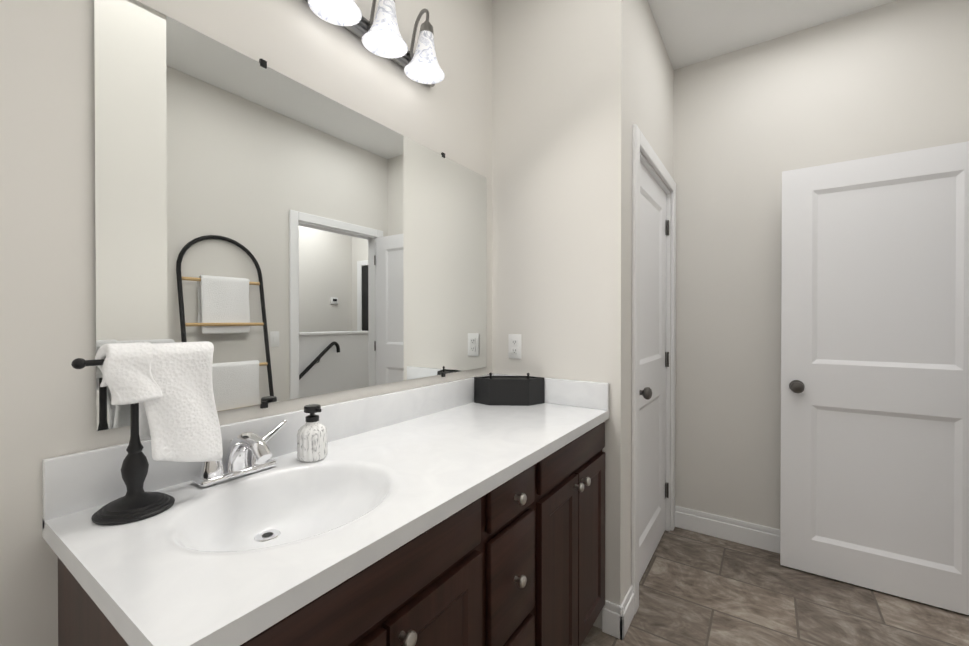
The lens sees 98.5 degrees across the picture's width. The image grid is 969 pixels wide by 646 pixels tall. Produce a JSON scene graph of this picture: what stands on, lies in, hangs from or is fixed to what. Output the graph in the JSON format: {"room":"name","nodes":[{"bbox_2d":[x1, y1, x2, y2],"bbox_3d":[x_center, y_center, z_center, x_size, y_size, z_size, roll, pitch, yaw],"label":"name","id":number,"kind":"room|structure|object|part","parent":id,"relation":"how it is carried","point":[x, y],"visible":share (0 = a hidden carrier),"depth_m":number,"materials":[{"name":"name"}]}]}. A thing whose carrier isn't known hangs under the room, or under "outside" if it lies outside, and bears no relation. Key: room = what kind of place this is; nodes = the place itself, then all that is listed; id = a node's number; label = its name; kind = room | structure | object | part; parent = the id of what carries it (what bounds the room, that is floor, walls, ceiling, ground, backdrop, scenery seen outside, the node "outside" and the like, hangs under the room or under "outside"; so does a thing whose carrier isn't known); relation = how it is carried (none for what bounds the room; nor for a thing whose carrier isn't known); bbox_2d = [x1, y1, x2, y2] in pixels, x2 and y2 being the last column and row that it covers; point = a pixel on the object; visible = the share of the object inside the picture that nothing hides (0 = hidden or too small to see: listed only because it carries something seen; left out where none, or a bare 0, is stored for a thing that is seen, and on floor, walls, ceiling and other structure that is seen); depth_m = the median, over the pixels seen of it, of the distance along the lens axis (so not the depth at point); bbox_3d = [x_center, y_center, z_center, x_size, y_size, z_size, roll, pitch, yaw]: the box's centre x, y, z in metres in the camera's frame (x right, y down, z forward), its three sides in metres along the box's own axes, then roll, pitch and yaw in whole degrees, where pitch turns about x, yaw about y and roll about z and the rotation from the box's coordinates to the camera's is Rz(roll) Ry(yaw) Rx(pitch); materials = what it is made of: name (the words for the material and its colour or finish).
{"room":"bathroom","nodes":[
{"label":"bathroom","id":0,"kind":"room"},
{"bbox_2d":[0,0,129,645],"bbox_3d":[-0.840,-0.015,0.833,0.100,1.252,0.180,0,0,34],"label":"wall","id":1,"kind":"structure","parent":0,"point":[46,236],"depth_m":0.77,"materials":[{"name":"beige paint"}]},
{"bbox_2d":[93,0,491,430],"bbox_3d":[-0.409,-0.654,1.454,0.110,1.807,1.446,0,0,34],"label":"mirror glass","id":2,"kind":"object","parent":1,"relation":"attached to","point":[270,234],"depth_m":1.17,"materials":[{"name":"silver mirror"}]},
{"bbox_2d":[306,0,444,86],"bbox_3d":[-0.328,-0.998,1.338,0.170,0.235,0.660,0,0,34],"label":"vanity light bar","id":3,"kind":"object","parent":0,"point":[380,35],"visible":1,"depth_m":1.36,"materials":[{"name":"white glass"}]},
{"bbox_3d":[-0.421,-0.951,1.178,0.144,0.142,0.144,0,0,34],"label":"lamp shade","id":4,"kind":"part","parent":3,"relation":"part of","materials":[{"name":"white glass"}]},
{"bbox_3d":[-0.334,-1.031,1.342,0.110,0.170,0.050,0,0,34],"label":"arm","id":5,"kind":"part","parent":3,"relation":"part of"},
{"bbox_3d":[-0.317,-0.952,1.331,0.144,0.142,0.144,0,0,34],"label":"lamp shade","id":6,"kind":"part","parent":3,"relation":"part of","materials":[{"name":"white glass"}]},
{"bbox_3d":[-0.313,-0.947,1.329,0.052,0.065,0.052,0,0,34],"label":"bulb","id":7,"kind":"part","parent":3,"relation":"part of","materials":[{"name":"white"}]},
{"bbox_3d":[-0.230,-1.032,1.495,0.110,0.170,0.050,0,0,34],"label":"arm","id":8,"kind":"part","parent":3,"relation":"part of"},
{"bbox_3d":[-0.213,-0.953,1.484,0.144,0.142,0.144,0,0,34],"label":"lamp shade","id":9,"kind":"part","parent":3,"relation":"part of","materials":[{"name":"white glass"}]},
{"bbox_2d":[492,0,627,628],"bbox_3d":[0.323,-0.150,1.905,0.620,2.850,0.100,0,0,34],"label":"wall","id":10,"kind":"structure","parent":0,"point":[560,186],"depth_m":1.82,"materials":[{"name":"beige paint"}]},
{"bbox_2d":[508,334,520,358],"bbox_3d":[0.142,0.110,1.963,0.070,0.114,0.009,0,0,34],"label":"outlet","id":11,"kind":"object","parent":10,"relation":"attached to","point":[514,345],"visible":1,"depth_m":1.96,"materials":[{"name":"white plastic"}]},
{"bbox_2d":[602,600,623,639],"bbox_3d":[0.524,1.211,1.707,0.087,0.130,0.015,0,0,34],"label":"baseboard","id":12,"kind":"structure","parent":10,"relation":"attached to","point":[612,619],"depth_m":1.70,"materials":[{"name":"white wood"}]},
{"bbox_2d":[627,0,673,591],"bbox_3d":[0.853,-0.152,2.222,0.100,2.850,1.020,0,0,34],"label":"wall","id":13,"kind":"structure","parent":0,"point":[650,92],"depth_m":1.98,"materials":[{"name":"beige paint"}]},
{"bbox_2d":[619,585,633,636],"bbox_3d":[0.599,1.211,1.753,0.015,0.130,0.175,0,0,34],"label":"baseboard","id":14,"kind":"structure","parent":13,"relation":"attached to","point":[627,604],"depth_m":1.74,"materials":[{"name":"white wood"}]},
{"bbox_2d":[639,162,666,581],"bbox_3d":[0.907,0.238,2.218,0.110,2.050,0.780,0,0,34],"label":"closet door","id":15,"kind":"structure","parent":13,"relation":"in","point":[652,441],"depth_m":2.28,"materials":[{"name":"white paint"}]},
{"bbox_3d":[0.739,0.325,1.940,0.075,0.064,0.064,0,0,34],"label":"knob","id":16,"kind":"part","parent":15,"relation":"part of","materials":[{"name":"grey metal"}]},
{"bbox_2d":[631,124,675,614],"bbox_3d":[0.867,0.238,2.245,0.100,2.070,0.810,0,0,34],"label":"door frame","id":17,"kind":"structure","parent":13,"relation":"attached to","point":[650,169],"depth_m":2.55,"materials":[{"name":"white wood"}]},
{"bbox_2d":[665,220,668,497],"bbox_3d":[1.110,0.221,2.537,0.016,1.690,0.037,0,0,34],"label":"closet door hinge","id":18,"kind":"object","parent":13,"relation":"attached to","point":[667,233],"visible":1,"depth_m":2.54,"materials":[{"name":"grey metal"}]},
{"bbox_2d":[647,0,896,69],"bbox_3d":[1.369,-1.592,0.472,4.150,0.050,5.800,0,0,34],"label":"ceiling","id":19,"kind":"structure","parent":0,"point":[693,31],"depth_m":2.18,"materials":[{"name":"white paint"}]},
{"bbox_2d":[581,527,968,645],"bbox_3d":[1.369,1.308,0.489,4.150,0.050,5.800,0,0,34],"label":"floor","id":20,"kind":"structure","parent":0,"point":[697,589],"depth_m":1.87,"materials":[{"name":"tile"}]},
{"bbox_2d":[46,441,493,645],"bbox_3d":[-0.401,0.839,0.891,0.562,0.885,0.620,0,0,34],"label":"base cabinet","id":21,"kind":"object","parent":20,"relation":"on","point":[450,513],"depth_m":0.74,"materials":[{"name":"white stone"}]},
{"bbox_2d":[71,341,222,524],"bbox_3d":[-0.659,0.199,0.826,0.123,0.323,0.228,0,0,34],"label":"towel stand","id":22,"kind":"object","parent":21,"relation":"on","point":[165,391],"visible":1,"depth_m":0.81,"materials":[{"name":"black metal"}]},
{"bbox_2d":[139,341,222,461],"bbox_3d":[-0.630,0.169,0.861,0.097,0.260,0.141,0,0,34],"label":"towel","id":23,"kind":"object","parent":22,"relation":"hanging from","point":[178,414],"depth_m":0.83,"materials":[{"name":"white fabric"}]},
{"bbox_2d":[192,420,286,487],"bbox_3d":[-0.545,0.305,0.962,0.169,0.109,0.283,0,0,34],"label":"faucet","id":24,"kind":"object","parent":21,"relation":"on","point":[239,470],"depth_m":0.96,"materials":[{"name":"silver metal"}]},
{"bbox_2d":[297,404,326,461],"bbox_3d":[-0.456,0.289,1.107,0.076,0.140,0.076,0,0,34],"label":"soap dispenser","id":25,"kind":"object","parent":21,"relation":"on","point":[312,439],"visible":1,"depth_m":1.08,"materials":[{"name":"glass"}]},
{"bbox_3d":[-0.259,0.847,0.617,0.018,0.622,0.286,0,0,34],"label":"door","id":26,"kind":"part","parent":21,"relation":"part of","materials":[{"name":"brown wood"}]},
{"bbox_3d":[-0.138,0.567,0.750,0.030,0.031,0.031,0,0,34],"label":"knob","id":27,"kind":"part","parent":21,"relation":"part of","materials":[{"name":"silver metal"}]},
{"bbox_3d":[-0.094,0.845,0.860,0.018,0.622,0.286,0,0,34],"label":"door","id":28,"kind":"part","parent":21,"relation":"part of","materials":[{"name":"brown wood"}]},
{"bbox_2d":[342,425,545,645],"bbox_3d":[-0.151,0.836,1.259,0.562,0.885,0.270,0,0,34],"label":"base cabinet","id":29,"kind":"object","parent":20,"relation":"on","point":[518,476],"depth_m":1.14,"materials":[{"name":"brown wood"}]},
{"bbox_3d":[0.074,0.674,1.106,0.018,0.282,0.230,0,0,34],"label":"drawer","id":30,"kind":"part","parent":29,"relation":"part of","materials":[{"name":"brown wood"}]},
{"bbox_3d":[0.074,0.459,1.105,0.018,0.106,0.230,0,0,34],"label":"drawer","id":31,"kind":"part","parent":29,"relation":"part of","materials":[{"name":"brown wood"}]},
{"bbox_3d":[0.074,0.978,1.107,0.018,0.284,0.230,0,0,34],"label":"drawer","id":32,"kind":"part","parent":29,"relation":"part of","materials":[{"name":"brown wood"}]},
{"bbox_3d":[0.094,0.674,1.092,0.030,0.031,0.031,0,0,34],"label":"knob","id":33,"kind":"part","parent":29,"relation":"part of","materials":[{"name":"silver metal"}]},
{"bbox_3d":[0.094,0.459,1.091,0.030,0.031,0.031,0,0,34],"label":"knob","id":34,"kind":"part","parent":29,"relation":"part of","materials":[{"name":"silver metal"}]},
{"bbox_2d":[406,403,608,645],"bbox_3d":[0.098,0.834,1.627,0.562,0.885,0.618,0,0,34],"label":"base cabinet","id":35,"kind":"object","parent":20,"relation":"on","point":[572,441],"depth_m":1.46,"materials":[{"name":"brown wood"}]},
{"bbox_2d":[474,373,544,405],"bbox_3d":[0.108,0.286,1.852,0.265,0.138,0.183,0,0,34],"label":"storage box","id":36,"kind":"object","parent":35,"relation":"on","point":[527,390],"visible":1,"depth_m":1.80,"materials":[{"name":"black metal"}]},
{"bbox_3d":[0.241,0.842,1.353,0.018,0.622,0.286,0,0,34],"label":"door","id":37,"kind":"part","parent":35,"relation":"part of","materials":[{"name":"brown wood"}]},
{"bbox_3d":[0.324,0.457,1.473,0.018,0.106,0.580,0,0,34],"label":"drawer","id":38,"kind":"part","parent":35,"relation":"part of","materials":[{"name":"brown wood"}]},
{"bbox_3d":[0.326,0.563,1.433,0.030,0.031,0.031,0,0,34],"label":"knob","id":39,"kind":"part","parent":35,"relation":"part of","materials":[{"name":"silver metal"}]},
{"bbox_3d":[0.362,0.562,1.486,0.030,0.031,0.031,0,0,34],"label":"knob","id":40,"kind":"part","parent":35,"relation":"part of","materials":[{"name":"silver metal"}]},
{"bbox_3d":[0.406,0.841,1.596,0.018,0.622,0.286,0,0,34],"label":"door","id":41,"kind":"part","parent":35,"relation":"part of","materials":[{"name":"brown wood"}]},
{"bbox_2d":[673,0,968,528],"bbox_3d":[1.548,-0.153,2.426,2.060,2.850,0.100,0,0,34],"label":"wall","id":42,"kind":"structure","parent":0,"point":[752,123],"depth_m":2.36,"materials":[{"name":"beige paint"}]},
{"bbox_2d":[675,506,779,553],"bbox_3d":[1.731,1.208,2.241,1.340,0.130,0.015,0,0,34],"label":"baseboard","id":43,"kind":"structure","parent":42,"relation":"attached to","point":[744,533],"depth_m":2.44,"materials":[{"name":"white wood"}]},
{"bbox_2d":[780,141,968,614],"bbox_3d":[1.853,0.240,1.944,0.770,2.050,0.110,0,0,34],"label":"entry door","id":44,"kind":"structure","parent":42,"relation":"in","point":[874,494],"depth_m":1.97,"materials":[{"name":"white paint"}]},
{"bbox_3d":[1.579,0.324,2.109,0.064,0.064,0.075,0,0,34],"label":"entry door knob","id":45,"kind":"part","parent":44,"relation":"part of","materials":[{"name":"black metal"}]}
]}

